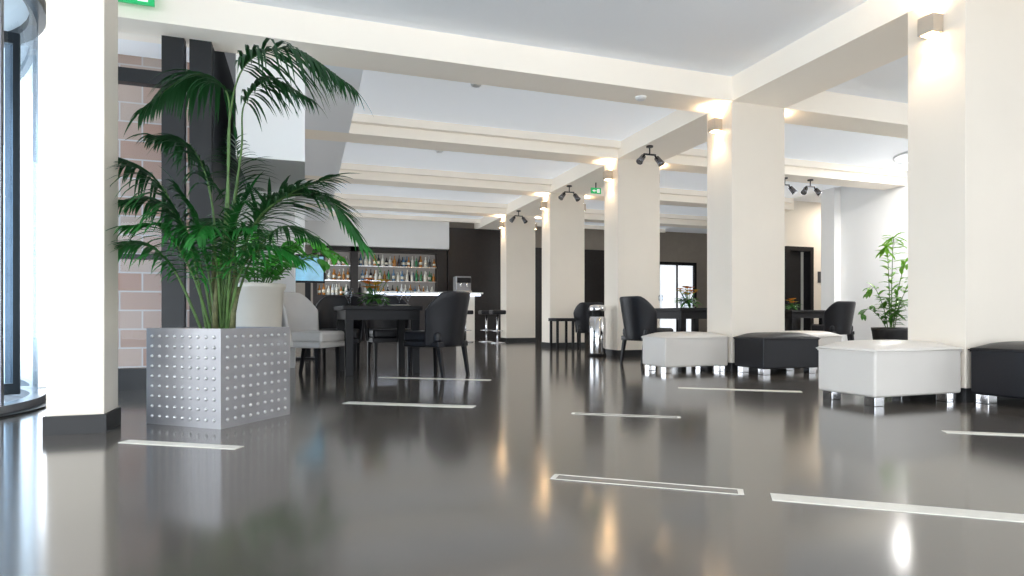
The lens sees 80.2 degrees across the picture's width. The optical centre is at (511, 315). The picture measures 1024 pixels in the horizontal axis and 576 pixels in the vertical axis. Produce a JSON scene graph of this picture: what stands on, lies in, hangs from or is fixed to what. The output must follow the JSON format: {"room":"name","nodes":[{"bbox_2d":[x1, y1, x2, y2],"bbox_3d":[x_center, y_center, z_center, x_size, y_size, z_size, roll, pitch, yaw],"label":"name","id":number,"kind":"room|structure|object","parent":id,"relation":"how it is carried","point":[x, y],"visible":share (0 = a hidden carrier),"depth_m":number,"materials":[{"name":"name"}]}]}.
{"room":"lobby","nodes":[
{"label":"lobby","id":0,"kind":"room"},
{"bbox_2d":[213,47,241,316],"bbox_3d":[-3.247,-1.060,6.870,0.120,3.400,2.700,0,0,-19],"label":"wall","id":1,"kind":"structure","parent":0,"point":[221,71],"depth_m":6.23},
{"bbox_2d":[236,54,304,253],"bbox_3d":[-3.981,-2.135,10.730,0.619,1.250,10.320,0,0,-19],"label":"wall","id":2,"kind":"structure","parent":0,"point":[280,142],"depth_m":5.88,"materials":[{"name":"paint"}]},
{"bbox_2d":[305,216,448,249],"bbox_3d":[-3.575,-2.310,16.398,3.800,0.900,0.150,0,0,-19],"label":"wall","id":3,"kind":"structure","parent":0,"point":[377,232],"depth_m":16.40,"materials":[{"name":"paint"}]},
{"bbox_2d":[4,0,907,233],"bbox_3d":[2.193,-2.835,8.141,18.600,0.150,22.000,0,0,-19],"label":"ceiling","id":4,"kind":"structure","parent":0,"point":[720,37],"depth_m":5.82,"materials":[{"name":"paint"}]},
{"bbox_2d":[118,0,154,6],"bbox_3d":[-3.102,-2.661,4.984,0.300,0.198,0.028,0,0,-19],"label":"exit sign","id":5,"kind":"object","parent":4,"relation":"hanging from","point":[151,3],"visible":0.89,"depth_m":5.00,"materials":[{"name":"green plastic"}]},
{"bbox_2d":[45,0,304,60],"bbox_3d":[-4.080,-2.620,5.002,4.500,0.280,0.460,0,0,-19],"label":"beam edge","id":6,"kind":"object","parent":4,"relation":"attached to","point":[230,25],"visible":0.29,"depth_m":5.33,"materials":[{"name":"paint"}]},
{"bbox_2d":[305,207,329,220],"bbox_3d":[-4.759,-2.620,14.848,0.560,0.280,2.020,0,0,-19],"label":"ceiling border","id":7,"kind":"structure","parent":4,"relation":"attached to","point":[310,217],"depth_m":14.86,"materials":[{"name":"paint"}]},
{"bbox_2d":[305,181,336,203],"bbox_3d":[-3.907,-2.620,12.345,0.560,0.280,2.350,0,0,-19],"label":"ceiling border","id":8,"kind":"structure","parent":4,"relation":"attached to","point":[330,192],"depth_m":12.01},
{"bbox_2d":[305,139,345,175],"bbox_3d":[-3.004,-2.620,9.694,0.560,0.280,2.330,0,0,-19],"label":"ceiling border","id":9,"kind":"structure","parent":4,"relation":"attached to","point":[322,157],"depth_m":9.45,"materials":[{"name":"paint"}]},
{"bbox_2d":[305,63,363,132],"bbox_3d":[-2.120,-2.620,7.095,0.560,0.280,2.240,0,0,-19],"label":"ceiling border","id":10,"kind":"structure","parent":4,"relation":"attached to","point":[339,116],"depth_m":7.16,"materials":[{"name":"paint"}]},
{"bbox_2d":[329,211,479,222],"bbox_3d":[-2.863,-2.675,16.508,4.100,0.110,0.100,0,0,-19],"label":"cross beam","id":11,"kind":"structure","parent":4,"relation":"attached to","point":[363,215],"depth_m":16.51,"materials":[{"name":"paint"}]},
{"bbox_2d":[305,199,505,216],"bbox_3d":[-2.419,-2.620,14.335,4.660,0.280,0.460,0,0,-19],"label":"cross beam","id":12,"kind":"structure","parent":4,"relation":"attached to","point":[356,204],"depth_m":14.29,"materials":[{"name":"paint"}]},
{"bbox_2d":[332,208,482,218],"bbox_3d":[-2.553,-2.745,15.599,4.100,0.030,2.020,0,0,-19],"label":"ceiling panel","id":13,"kind":"object","parent":4,"relation":"attached to","point":[359,211],"depth_m":16.35,"materials":[{"name":"paint"}]},
{"bbox_2d":[333,193,507,208],"bbox_3d":[-2.064,-2.675,14.160,4.100,0.110,0.100,0,0,-19],"label":"rail","id":14,"kind":"object","parent":4,"relation":"attached to","point":[342,195],"depth_m":14.08,"materials":[{"name":"paint"}]},
{"bbox_2d":[305,170,549,196],"bbox_3d":[-1.513,-2.620,11.675,4.660,0.280,0.460,0,0,-19],"label":"cross beam","id":15,"kind":"structure","parent":4,"relation":"attached to","point":[363,178],"depth_m":11.55,"materials":[{"name":"paint"}]},
{"bbox_2d":[334,183,521,203],"bbox_3d":[-1.701,-2.745,13.095,4.100,0.030,2.350,0,0,-19],"label":"ceiling panel","id":16,"kind":"object","parent":4,"relation":"attached to","point":[350,188],"depth_m":13.55,"materials":[{"name":"paint"}]},
{"bbox_2d":[340,163,551,184],"bbox_3d":[-1.158,-2.675,11.500,4.100,0.110,0.100,0,0,-19],"label":"rail","id":17,"kind":"object","parent":4,"relation":"attached to","point":[344,166],"depth_m":11.42,"materials":[{"name":"paint"}]},
{"bbox_2d":[342,142,579,178],"bbox_3d":[-0.799,-2.745,10.445,4.100,0.030,2.330,0,0,-19],"label":"ceiling panel","id":18,"kind":"object","parent":4,"relation":"attached to","point":[357,153],"depth_m":10.74,"materials":[{"name":"paint"}]},
{"bbox_2d":[305,123,617,164],"bbox_3d":[-0.614,-2.620,9.034,4.660,0.280,0.460,0,0,-19],"label":"cross beam","id":19,"kind":"structure","parent":4,"relation":"attached to","point":[358,133],"depth_m":8.88,"materials":[{"name":"paint"}]},
{"bbox_2d":[351,113,620,148],"bbox_3d":[-0.259,-2.675,8.859,4.100,0.110,0.100,0,0,-19],"label":"rail","id":20,"kind":"object","parent":4,"relation":"attached to","point":[357,118],"depth_m":8.76,"materials":[{"name":"paint"}]},
{"bbox_2d":[354,70,675,140],"bbox_3d":[0.086,-2.745,7.846,4.100,0.030,2.240,0,0,-19],"label":"ceiling panel","id":21,"kind":"object","parent":4,"relation":"attached to","point":[385,94],"depth_m":8.00,"materials":[{"name":"paint"}]},
{"bbox_2d":[305,11,731,112],"bbox_3d":[0.256,-2.620,6.478,4.660,0.280,0.460,0,0,-19],"label":"cross beam","id":22,"kind":"structure","parent":4,"relation":"attached to","point":[331,40],"depth_m":6.22,"materials":[{"name":"paint"}]},
{"bbox_2d":[535,222,664,232],"bbox_3d":[2.296,-2.675,18.265,5.280,0.110,0.100,0,0,-19],"label":"rail","id":23,"kind":"object","parent":4,"relation":"attached to","point":[539,224],"depth_m":18.27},
{"bbox_2d":[535,214,706,228],"bbox_3d":[3.053,-2.620,16.198,5.380,0.280,0.460,0,0,-19],"label":"cross beam","id":24,"kind":"structure","parent":4,"relation":"attached to","point":[594,218],"depth_m":16.43,"materials":[{"name":"paint"}]},
{"bbox_2d":[584,200,706,215],"bbox_3d":[3.458,-2.745,14.852,5.280,0.030,2.350,0,0,-19],"label":"ceiling panel","id":25,"kind":"object","parent":4,"relation":"attached to","point":[590,204],"depth_m":15.44,"materials":[{"name":"paint"}]},
{"bbox_2d":[584,209,706,220],"bbox_3d":[3.096,-2.675,15.917,5.280,0.110,0.100,0,0,-19],"label":"rail","id":26,"kind":"object","parent":4,"relation":"attached to","point":[588,211],"depth_m":16.29,"materials":[{"name":"paint"}]},
{"bbox_2d":[584,187,793,211],"bbox_3d":[3.958,-2.620,13.538,5.380,0.280,0.460,0,0,-19],"label":"cross beam","id":27,"kind":"structure","parent":4,"relation":"attached to","point":[665,199],"depth_m":13.28,"materials":[{"name":"paint"}]},
{"bbox_2d":[474,0,931,229],"bbox_3d":[2.644,-2.620,7.872,0.760,0.280,21.000,0,0,-19],"label":"beam","id":28,"kind":"structure","parent":4,"relation":"attached to","point":[872,35],"depth_m":6.40,"materials":[{"name":"paint"}]},
{"bbox_2d":[636,145,664,166],"bbox_3d":[2.001,-2.327,8.826,0.438,0.306,0.180,0,0,-19],"label":"track spotlight","id":29,"kind":"object","parent":28,"relation":"hanging from","point":[659,161],"visible":1,"depth_m":8.82,"materials":[{"name":"black metal"}]},
{"bbox_2d":[660,170,840,197],"bbox_3d":[4.361,-2.745,12.201,5.280,0.030,2.330,0,0,-19],"label":"ceiling panel","id":30,"kind":"object","parent":4,"relation":"attached to","point":[668,179],"depth_m":12.53,"materials":[{"name":"paint"}]},
{"bbox_2d":[660,148,906,189],"bbox_3d":[4.857,-2.620,10.897,5.380,0.280,0.460,0,0,-19],"label":"cross beam","id":31,"kind":"structure","parent":4,"relation":"attached to","point":[687,164],"depth_m":10.98,"materials":[{"name":"paint"}]},
{"bbox_2d":[694,124,907,170],"bbox_3d":[5.245,-2.745,9.603,5.280,0.030,2.240,0,0,-19],"label":"ceiling panel","id":32,"kind":"object","parent":4,"relation":"attached to","point":[801,142],"depth_m":9.85,"materials":[{"name":"paint"}]},
{"bbox_2d":[785,91,907,138],"bbox_3d":[5.728,-2.620,8.341,5.380,0.280,0.460,0,0,-19],"label":"cross beam","id":33,"kind":"structure","parent":4,"relation":"attached to","point":[825,109],"depth_m":7.70,"materials":[{"name":"paint"}]},
{"bbox_2d":[447,228,500,338],"bbox_3d":[-1.012,-0.920,17.556,1.800,3.120,0.490,0,0,-19],"label":"wall","id":34,"kind":"structure","parent":0,"point":[475,253],"depth_m":17.34,"materials":[{"name":"paint"}]},
{"bbox_2d":[296,222,706,331],"bbox_3d":[0.624,-1.060,18.461,14.920,3.400,0.150,0,0,-19],"label":"wall","id":35,"kind":"structure","parent":0,"point":[674,246],"depth_m":20.03,"materials":[{"name":"paint"}]},
{"bbox_2d":[535,248,603,336],"bbox_3d":[2.190,-0.710,18.857,4.900,2.700,0.090,0,0,-19],"label":"wall panel","id":36,"kind":"object","parent":35,"relation":"attached to","point":[593,259],"depth_m":18.86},
{"bbox_2d":[0,337,1023,575],"bbox_3d":[2.193,0.690,8.141,18.600,0.100,22.000,0,0,-19],"label":"floor","id":37,"kind":"structure","parent":0,"point":[327,486],"depth_m":2.31,"materials":[{"name":"plastic"}]},
{"bbox_2d":[0,388,45,417],"bbox_3d":[-4.540,0.610,3.842,2.540,0.059,2.540,0,0,-19],"label":"ring","id":38,"kind":"object","parent":37,"relation":"on","point":[31,398],"visible":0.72,"depth_m":4.23,"materials":[{"name":"metal"}]},
{"bbox_2d":[0,0,3,405],"bbox_3d":[-3.324,-0.830,3.937,0.040,2.820,0.040,0,0,-19],"label":"mullion","id":39,"kind":"object","parent":38,"relation":"on","point":[1,1],"visible":1,"depth_m":3.93,"materials":[{"name":"metal"}]},
{"bbox_2d":[5,44,10,382],"bbox_3d":[-4.130,-0.830,4.991,0.040,2.820,0.040,0,0,-19],"label":"mullion","id":40,"kind":"object","parent":38,"relation":"on","point":[7,46],"visible":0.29,"depth_m":4.97,"materials":[{"name":"metal"}]},
{"bbox_2d":[4,31,20,394],"bbox_3d":[-4.063,-0.745,4.153,1.100,2.630,0.040,0,0,-33],"label":"wing","id":41,"kind":"object","parent":38,"relation":"attached to","point":[11,38],"visible":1,"depth_m":4.43},
{"bbox_2d":[11,24,37,391],"bbox_3d":[-3.651,-0.830,3.979,0.640,2.820,2.146,0,0,-9],"label":"glass","id":42,"kind":"object","parent":38,"relation":"on","point":[29,44],"visible":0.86,"depth_m":4.84,"materials":[{"name":"glass"}]},
{"bbox_3d":[-5.267,-0.830,3.488,0.835,2.820,2.113,0,0,-19],"label":"glass pane","id":43,"kind":"object","parent":38,"relation":"on","visible":0},
{"bbox_2d":[4,0,45,47],"bbox_3d":[-4.540,-2.290,3.842,2.540,0.100,2.540,0,0,-19],"label":"ring","id":44,"kind":"object","parent":43,"relation":"on","point":[36,8],"visible":0.65,"depth_m":4.61,"materials":[{"name":"black metal"}]},
{"bbox_2d":[4,0,28,30],"bbox_3d":[-4.540,-2.320,3.842,2.340,0.040,2.340,0,0,-19],"label":"canopy","id":45,"kind":"object","parent":44,"relation":"attached to","point":[16,12],"visible":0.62,"depth_m":4.62,"materials":[{"name":"white paint"}]},
{"bbox_2d":[42,407,120,435],"bbox_3d":[-2.413,0.590,3.425,0.294,0.100,0.284,0,0,-19],"label":"plinth","id":46,"kind":"object","parent":37,"relation":"on","point":[96,423],"visible":0.86,"depth_m":3.30,"materials":[{"name":"grey"}]},
{"bbox_2d":[46,0,117,416],"bbox_3d":[-2.413,-1.110,3.425,0.270,3.300,0.260,0,0,-19],"label":"column","id":47,"kind":"structure","parent":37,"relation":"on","point":[82,35],"depth_m":3.31,"materials":[{"name":"paint"}]},
{"bbox_2d":[118,35,212,389],"bbox_3d":[-3.310,-1.060,5.349,1.220,3.400,0.100,0,0,-19],"label":"frame","id":48,"kind":"object","parent":37,"relation":"on","point":[173,49],"visible":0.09,"depth_m":5.42,"materials":[{"name":"black metal"}]},
{"bbox_2d":[118,440,243,449],"bbox_3d":[-1.650,0.638,3.023,0.676,0.003,0.070,0,0,13],"label":"strip","id":49,"kind":"object","parent":37,"relation":"on","point":[216,446],"visible":1,"depth_m":3.01,"materials":[{"name":"metal"}]},
{"bbox_2d":[106,38,382,428],"bbox_3d":[-1.751,-0.516,3.870,1.945,2.312,1.208,0,0,3],"label":"palm","id":50,"kind":"object","parent":37,"relation":"on","point":[220,374],"visible":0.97,"depth_m":3.68,"materials":[{"name":"plant"}]},
{"bbox_2d":[236,190,295,367],"bbox_3d":[-3.093,-0.435,7.689,0.660,2.150,0.650,0,0,-19],"label":"wall pillar","id":51,"kind":"structure","parent":37,"relation":"on","point":[290,282],"depth_m":7.44,"materials":[{"name":"paint"}]},
{"bbox_2d":[210,231,347,326],"bbox_3d":[-2.006,-0.043,5.255,1.120,1.366,0.737,0,0,-19],"label":"potted plant","id":52,"kind":"object","parent":37,"relation":"on","point":[260,304],"visible":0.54,"depth_m":5.14,"materials":[{"name":"green plant"}]},
{"bbox_2d":[296,254,324,359],"bbox_3d":[-3.024,-0.135,9.006,0.480,1.550,0.300,0,0,-19],"label":"television","id":53,"kind":"object","parent":37,"relation":"on","point":[307,276],"visible":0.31,"depth_m":8.98,"materials":[{"name":"black paint"}]},
{"bbox_2d":[282,292,344,377],"bbox_3d":[-2.191,0.189,6.505,0.628,0.901,0.652,0,0,13],"label":"dining chair","id":54,"kind":"object","parent":37,"relation":"on","point":[299,314],"visible":0.71,"depth_m":6.59,"materials":[{"name":"beige leather"}]},
{"bbox_2d":[315,296,364,368],"bbox_3d":[-2.158,0.189,7.604,0.652,0.901,0.628,0,0,-9],"label":"dining chair","id":55,"kind":"object","parent":37,"relation":"on","point":[327,317],"visible":0.44,"depth_m":7.76,"materials":[{"name":"black leather"}]},
{"bbox_2d":[334,306,422,375],"bbox_3d":[-1.550,0.265,6.973,0.860,0.750,0.860,0,0,-23],"label":"dining table","id":56,"kind":"object","parent":37,"relation":"on","point":[347,313],"visible":0.86,"depth_m":6.66,"materials":[{"name":"black paint"}]},
{"bbox_2d":[355,278,393,304],"bbox_3d":[-1.537,-0.254,6.869,0.447,0.346,0.475,0,0,7],"label":"flower centerpiece","id":57,"kind":"object","parent":56,"relation":"on","point":[372,297],"visible":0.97,"depth_m":6.81,"materials":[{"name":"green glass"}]},
{"bbox_2d":[313,246,446,339],"bbox_3d":[-3.583,-0.610,16.717,3.590,2.500,0.400,0,0,-19],"label":"shelving","id":58,"kind":"object","parent":37,"relation":"on","point":[440,256],"visible":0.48,"depth_m":16.79,"materials":[{"name":"silver metal"}]},
{"bbox_2d":[318,252,435,294],"bbox_3d":[-3.662,-1.126,16.644,3.164,1.129,0.228,0,0,-19],"label":"bottle collection","id":59,"kind":"object","parent":58,"relation":"on","point":[401,263],"visible":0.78,"depth_m":16.64},
{"bbox_2d":[364,296,410,367],"bbox_3d":[-1.598,0.189,7.848,0.652,0.901,0.628,0,0,-24],"label":"dining chair","id":60,"kind":"object","parent":37,"relation":"on","point":[376,331],"visible":0.51,"depth_m":7.83,"materials":[{"name":"black leather"}]},
{"bbox_2d":[342,401,475,407],"bbox_3d":[-0.747,0.638,4.383,0.987,0.003,0.100,0,0,12],"label":"strip","id":61,"kind":"object","parent":37,"relation":"on","point":[348,402],"visible":1,"depth_m":4.38,"materials":[{"name":"metal"}]},
{"bbox_2d":[366,291,482,340],"bbox_3d":[-2.193,0.020,15.363,2.850,1.240,0.700,0,0,-19],"label":"countertop","id":62,"kind":"structure","parent":37,"relation":"on","point":[424,299],"depth_m":15.11,"materials":[{"name":"white paint"}]},
{"bbox_2d":[453,276,471,291],"bbox_3d":[-1.283,-0.810,15.715,0.400,0.420,0.420,0,0,-19],"label":"coffee machine","id":63,"kind":"object","parent":62,"relation":"on","point":[460,283],"visible":0.94,"depth_m":15.57,"materials":[{"name":"metal"}]},
{"bbox_2d":[379,377,489,380],"bbox_3d":[-0.794,0.638,6.199,1.197,0.003,0.071,0,0,14],"label":"strip","id":64,"kind":"object","parent":37,"relation":"on","point":[379,377],"visible":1,"depth_m":6.20,"materials":[{"name":"metal"}]},
{"bbox_2d":[404,291,469,377],"bbox_3d":[-0.777,0.189,6.586,0.628,0.901,0.652,0,0,33],"label":"dining chair","id":65,"kind":"object","parent":37,"relation":"on","point":[446,315],"visible":1,"depth_m":6.36,"materials":[{"name":"black leather"}]},
{"bbox_2d":[478,310,493,341],"bbox_3d":[-0.633,0.250,15.049,0.380,0.780,0.380,0,0,-19],"label":"bar stool","id":66,"kind":"object","parent":37,"relation":"on","point":[485,312],"visible":0.8,"depth_m":14.99,"materials":[{"name":"silver metal"}]},
{"bbox_2d":[489,310,505,342],"bbox_3d":[-0.344,0.250,14.355,0.380,0.780,0.380,0,0,-19],"label":"bar stool","id":67,"kind":"object","parent":37,"relation":"on","point":[496,312],"visible":1,"depth_m":14.28,"materials":[{"name":"silver metal"}]},
{"bbox_2d":[500,337,535,341],"bbox_3d":[0.147,0.590,15.209,0.784,0.100,0.484,0,0,-19],"label":"plinth","id":68,"kind":"object","parent":37,"relation":"on","point":[501,339],"visible":0.79,"depth_m":14.99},
{"bbox_2d":[501,215,534,337],"bbox_3d":[0.147,-0.970,15.209,0.760,3.020,0.460,0,0,-19],"label":"column","id":69,"kind":"structure","parent":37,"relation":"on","point":[517,237],"depth_m":14.99,"materials":[{"name":"paint"}]},
{"bbox_2d":[548,318,575,349],"bbox_3d":[0.957,0.340,11.650,0.400,0.600,0.400,0,0,-19],"label":"side table","id":70,"kind":"object","parent":37,"relation":"on","point":[557,320],"visible":0.98,"depth_m":11.53,"materials":[{"name":"black paint"}]},
{"bbox_2d":[541,342,584,347],"bbox_3d":[1.052,0.590,12.549,0.784,0.100,0.484,0,0,-19],"label":"plinth","id":71,"kind":"object","parent":37,"relation":"on","point":[543,344],"visible":0.64,"depth_m":12.33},
{"bbox_2d":[542,193,583,342],"bbox_3d":[1.052,-0.970,12.549,0.760,3.020,0.460,0,0,-19],"label":"column","id":72,"kind":"structure","parent":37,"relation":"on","point":[562,220],"depth_m":12.34,"materials":[{"name":"paint"}]},
{"bbox_2d":[573,302,603,349],"bbox_3d":[1.514,0.189,11.827,0.652,0.901,0.628,0,0,1],"label":"dining chair","id":73,"kind":"object","parent":37,"relation":"on","point":[582,314],"visible":0.51,"depth_m":11.61,"materials":[{"name":"black leather"}]},
{"bbox_2d":[589,305,605,356],"bbox_3d":[1.364,0.230,9.708,0.280,0.820,0.280,0,0,-19],"label":"litter bin","id":74,"kind":"object","parent":37,"relation":"on","point":[597,322],"visible":1,"depth_m":9.60,"materials":[{"name":"silver metal"}]},
{"bbox_2d":[606,349,641,356],"bbox_3d":[1.951,0.590,9.907,0.784,0.100,0.484,0,0,-19],"label":"plinth","id":75,"kind":"object","parent":37,"relation":"on","point":[609,352],"visible":0.36,"depth_m":9.65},
{"bbox_2d":[571,412,680,417],"bbox_3d":[0.726,0.638,3.906,0.688,0.003,0.060,0,0,13],"label":"strip","id":76,"kind":"object","parent":37,"relation":"on","point":[572,412],"visible":1,"depth_m":3.90,"materials":[{"name":"metal"}]},
{"bbox_2d":[604,159,659,349],"bbox_3d":[1.951,-0.970,9.907,0.760,3.020,0.460,0,0,-19],"label":"column","id":77,"kind":"structure","parent":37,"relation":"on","point":[632,197],"depth_m":9.70,"materials":[{"name":"paint"}]},
{"bbox_2d":[619,296,673,364],"bbox_3d":[1.775,0.189,8.181,0.628,0.901,0.652,0,0,-29],"label":"dining chair","id":78,"kind":"object","parent":37,"relation":"on","point":[639,316],"visible":0.8,"depth_m":7.95,"materials":[{"name":"black leather"}]},
{"bbox_2d":[550,474,743,495],"bbox_3d":[0.499,0.638,2.310,0.713,0.003,0.075,0,0,18],"label":"strip","id":79,"kind":"object","parent":37,"relation":"on","point":[721,490],"visible":1,"depth_m":2.30,"materials":[{"name":"metal"}]},
{"bbox_2d":[660,262,696,331],"bbox_3d":[5.379,-0.560,19.884,1.500,2.400,0.080,0,0,-19],"label":"frame","id":80,"kind":"object","parent":37,"relation":"on","point":[694,265],"visible":0.38,"depth_m":19.95,"materials":[{"name":"black paint"}]},
{"bbox_2d":[660,265,692,331],"bbox_3d":[5.366,-0.535,19.922,1.300,2.250,0.040,0,0,-19],"label":"window","id":81,"kind":"structure","parent":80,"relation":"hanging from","point":[667,272],"depth_m":19.89,"materials":[{"name":"glass"}]},
{"bbox_2d":[655,308,706,331],"bbox_3d":[2.507,0.265,8.617,0.850,0.750,0.850,0,0,-19],"label":"dining table","id":82,"kind":"object","parent":37,"relation":"on","point":[681,314],"visible":0.3,"depth_m":8.21,"materials":[{"name":"black paint"}]},
{"bbox_2d":[674,286,701,307],"bbox_3d":[2.453,-0.255,8.555,0.411,0.323,0.451,0,0,39],"label":"flower centerpiece","id":83,"kind":"object","parent":82,"relation":"on","point":[687,292],"visible":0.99,"depth_m":8.53,"materials":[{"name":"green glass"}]},
{"bbox_2d":[642,332,729,372],"bbox_3d":[2.022,0.412,7.122,0.868,0.455,0.510,0,0,-19],"label":"ottoman","id":84,"kind":"object","parent":37,"relation":"on","point":[665,350],"visible":1,"depth_m":6.91,"materials":[{"name":"white leather"}]},
{"bbox_2d":[642,332,727,339],"bbox_3d":[2.022,0.225,7.122,0.854,0.080,0.496,0,0,-19],"label":"cushion","id":85,"kind":"object","parent":84,"relation":"on","point":[659,335],"depth_m":6.93,"materials":[{"name":"white leather"}]},
{"bbox_2d":[678,387,801,391],"bbox_3d":[1.960,0.638,5.269,1.006,0.003,0.090,0,0,16],"label":"strip","id":86,"kind":"object","parent":37,"relation":"on","point":[678,387],"visible":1,"depth_m":5.27,"materials":[{"name":"metal"}]},
{"bbox_2d":[706,362,780,371],"bbox_3d":[2.821,0.590,7.351,0.784,0.100,0.484,0,0,-19],"label":"plinth","id":87,"kind":"object","parent":37,"relation":"on","point":[731,367],"visible":0.21,"depth_m":7.07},
{"bbox_2d":[707,101,784,362],"bbox_3d":[2.821,-0.970,7.351,0.760,3.020,0.460,0,0,-19],"label":"column","id":88,"kind":"structure","parent":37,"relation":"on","point":[746,158],"depth_m":7.15,"materials":[{"name":"paint"}]},
{"bbox_2d":[708,118,721,132],"bbox_3d":[2.409,-2.260,7.211,0.110,0.148,0.130,0,0,-19],"label":"wall sconce","id":89,"kind":"object","parent":88,"relation":"attached to","point":[715,124],"visible":1,"depth_m":7.16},
{"bbox_2d":[733,332,820,374],"bbox_3d":[2.990,0.412,6.886,0.790,0.455,0.500,0,0,-19],"label":"ottoman","id":90,"kind":"object","parent":37,"relation":"on","point":[763,351],"visible":1,"depth_m":6.68,"materials":[{"name":"black leather"}]},
{"bbox_2d":[734,332,819,340],"bbox_3d":[2.990,0.225,6.886,0.776,0.080,0.486,0,0,-19],"label":"cushion","id":91,"kind":"object","parent":90,"relation":"on","point":[757,336],"depth_m":6.70,"materials":[{"name":"black leather"}]},
{"bbox_2d":[785,310,825,330],"bbox_3d":[5.443,0.265,11.783,0.850,0.750,0.850,0,0,-19],"label":"dining table","id":92,"kind":"object","parent":37,"relation":"on","point":[792,315],"visible":0.38,"depth_m":11.37,"materials":[{"name":"black paint"}]},
{"bbox_2d":[785,331,841,368],"bbox_3d":[3.628,0.412,7.636,0.860,0.455,0.490,0,0,-19],"label":"ottoman","id":93,"kind":"object","parent":37,"relation":"on","point":[826,337],"visible":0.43,"depth_m":7.47,"materials":[{"name":"white leather"}]},
{"bbox_2d":[785,331,841,337],"bbox_3d":[3.628,0.225,7.636,0.846,0.080,0.476,0,0,-19],"label":"cushion","id":94,"kind":"object","parent":93,"relation":"on","point":[821,334],"depth_m":7.47,"materials":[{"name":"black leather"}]},
{"bbox_2d":[811,301,855,339],"bbox_3d":[5.795,0.189,10.905,0.652,0.901,0.628,0,0,-19],"label":"dining chair","id":95,"kind":"object","parent":37,"relation":"on","point":[838,317],"visible":0.88,"depth_m":10.67,"materials":[{"name":"black leather"}]},
{"bbox_2d":[858,232,907,339],"bbox_3d":[5.304,-0.272,8.498,0.912,1.824,0.580,0,0,-1],"label":"leafy plant","id":96,"kind":"object","parent":37,"relation":"on","point":[878,333],"visible":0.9,"depth_m":8.47,"materials":[{"name":"green plant"}]},
{"bbox_2d":[816,340,963,406],"bbox_3d":[2.865,0.412,4.630,0.878,0.455,0.530,0,0,-19],"label":"ottoman","id":97,"kind":"object","parent":37,"relation":"on","point":[875,370],"visible":1,"depth_m":4.41,"materials":[{"name":"white leather"}]},
{"bbox_2d":[817,340,961,353],"bbox_3d":[2.865,0.225,4.630,0.864,0.080,0.516,0,0,-19],"label":"cushion","id":98,"kind":"object","parent":97,"relation":"on","point":[853,346],"depth_m":4.44,"materials":[{"name":"white leather"}]},
{"bbox_2d":[770,493,1023,522],"bbox_3d":[1.442,0.638,1.976,1.107,0.003,0.085,0,0,18],"label":"strip","id":99,"kind":"object","parent":37,"relation":"on","point":[1001,516],"visible":1,"depth_m":2.02,"materials":[{"name":"metal"}]},
{"bbox_2d":[915,388,1014,401],"bbox_3d":[3.666,0.590,4.871,0.784,0.100,0.484,0,0,-19],"label":"plinth","id":100,"kind":"object","parent":37,"relation":"on","point":[965,395],"visible":0.25,"depth_m":4.54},
{"bbox_2d":[908,0,1023,387],"bbox_3d":[3.666,-0.970,4.871,0.760,3.020,0.460,0,0,-19],"label":"column","id":101,"kind":"structure","parent":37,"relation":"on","point":[966,80],"depth_m":4.67,"materials":[{"name":"paint"}]},
{"bbox_2d":[917,12,942,38],"bbox_3d":[3.253,-2.260,4.731,0.110,0.148,0.130,0,0,-19],"label":"wall sconce","id":102,"kind":"object","parent":101,"relation":"attached to","point":[929,25],"visible":1,"depth_m":4.69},
{"bbox_2d":[941,430,1023,435],"bbox_3d":[2.683,0.638,3.277,0.618,0.003,0.070,0,0,14],"label":"strip","id":103,"kind":"object","parent":37,"relation":"on","point":[954,432],"visible":1,"depth_m":3.30,"materials":[{"name":"metal"}]},
{"bbox_2d":[968,341,1023,403],"bbox_3d":[3.865,0.412,4.411,0.850,0.455,0.510,0,0,-19],"label":"ottoman","id":104,"kind":"object","parent":37,"relation":"on","point":[997,369],"visible":1,"depth_m":4.34,"materials":[{"name":"black leather"}]},
{"bbox_2d":[970,341,1023,354],"bbox_3d":[3.865,0.225,4.411,0.836,0.080,0.496,0,0,-19],"label":"cushion","id":105,"kind":"object","parent":104,"relation":"on","point":[1011,347],"depth_m":4.34,"materials":[{"name":"black leather"}]},
{"bbox_2d":[801,252,802,330],"bbox_3d":[11.173,-1.060,10.855,0.150,3.400,21.350,0,0,-19],"label":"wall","id":106,"kind":"structure","parent":0,"point":[801,252],"depth_m":18.09,"materials":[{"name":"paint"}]},
{"bbox_2d":[785,201,820,323],"bbox_3d":[7.976,-1.060,15.048,3.200,3.400,0.150,0,0,-19],"label":"wall","id":107,"kind":"structure","parent":0,"point":[798,221],"depth_m":14.69,"materials":[{"name":"beige paint"}]},
{"bbox_2d":[785,246,813,330],"bbox_3d":[6.857,-0.510,14.641,0.820,2.300,0.220,0,0,-19],"label":"door","id":108,"kind":"structure","parent":107,"relation":"in","point":[792,253],"depth_m":14.65,"materials":[{"name":"black paint"}]},
{"bbox_2d":[821,187,840,309],"bbox_3d":[6.945,-1.060,13.113,0.360,3.400,0.350,0,0,-19],"label":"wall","id":109,"kind":"structure","parent":0,"point":[831,197],"depth_m":12.98,"materials":[{"name":"white paint"}]},
{"bbox_2d":[841,170,907,340],"bbox_3d":[9.328,-1.060,6.345,0.150,3.400,14.000,0,0,-19],"label":"wall","id":110,"kind":"structure","parent":0,"point":[867,215],"depth_m":12.24,"materials":[{"name":"white paint"}]},
{"label":"outside","id":111,"kind":"structure","parent":0,"visible":0},
{"bbox_2d":[4,350,45,387],"bbox_3d":[-6.567,0.637,10.678,3.650,0.006,11.550,0,0,-19],"label":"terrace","id":112,"kind":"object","parent":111,"point":[41,354],"depth_m":7.21,"materials":[{"name":"white"}]},
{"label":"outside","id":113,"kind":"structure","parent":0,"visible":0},
{"bbox_2d":[118,54,188,367],"bbox_3d":[-3.986,-1.860,6.619,1.420,5.000,0.300,0,0,-19],"label":"brick wall","id":114,"kind":"structure","parent":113,"point":[139,293],"depth_m":6.46,"materials":[{"name":"brick"}]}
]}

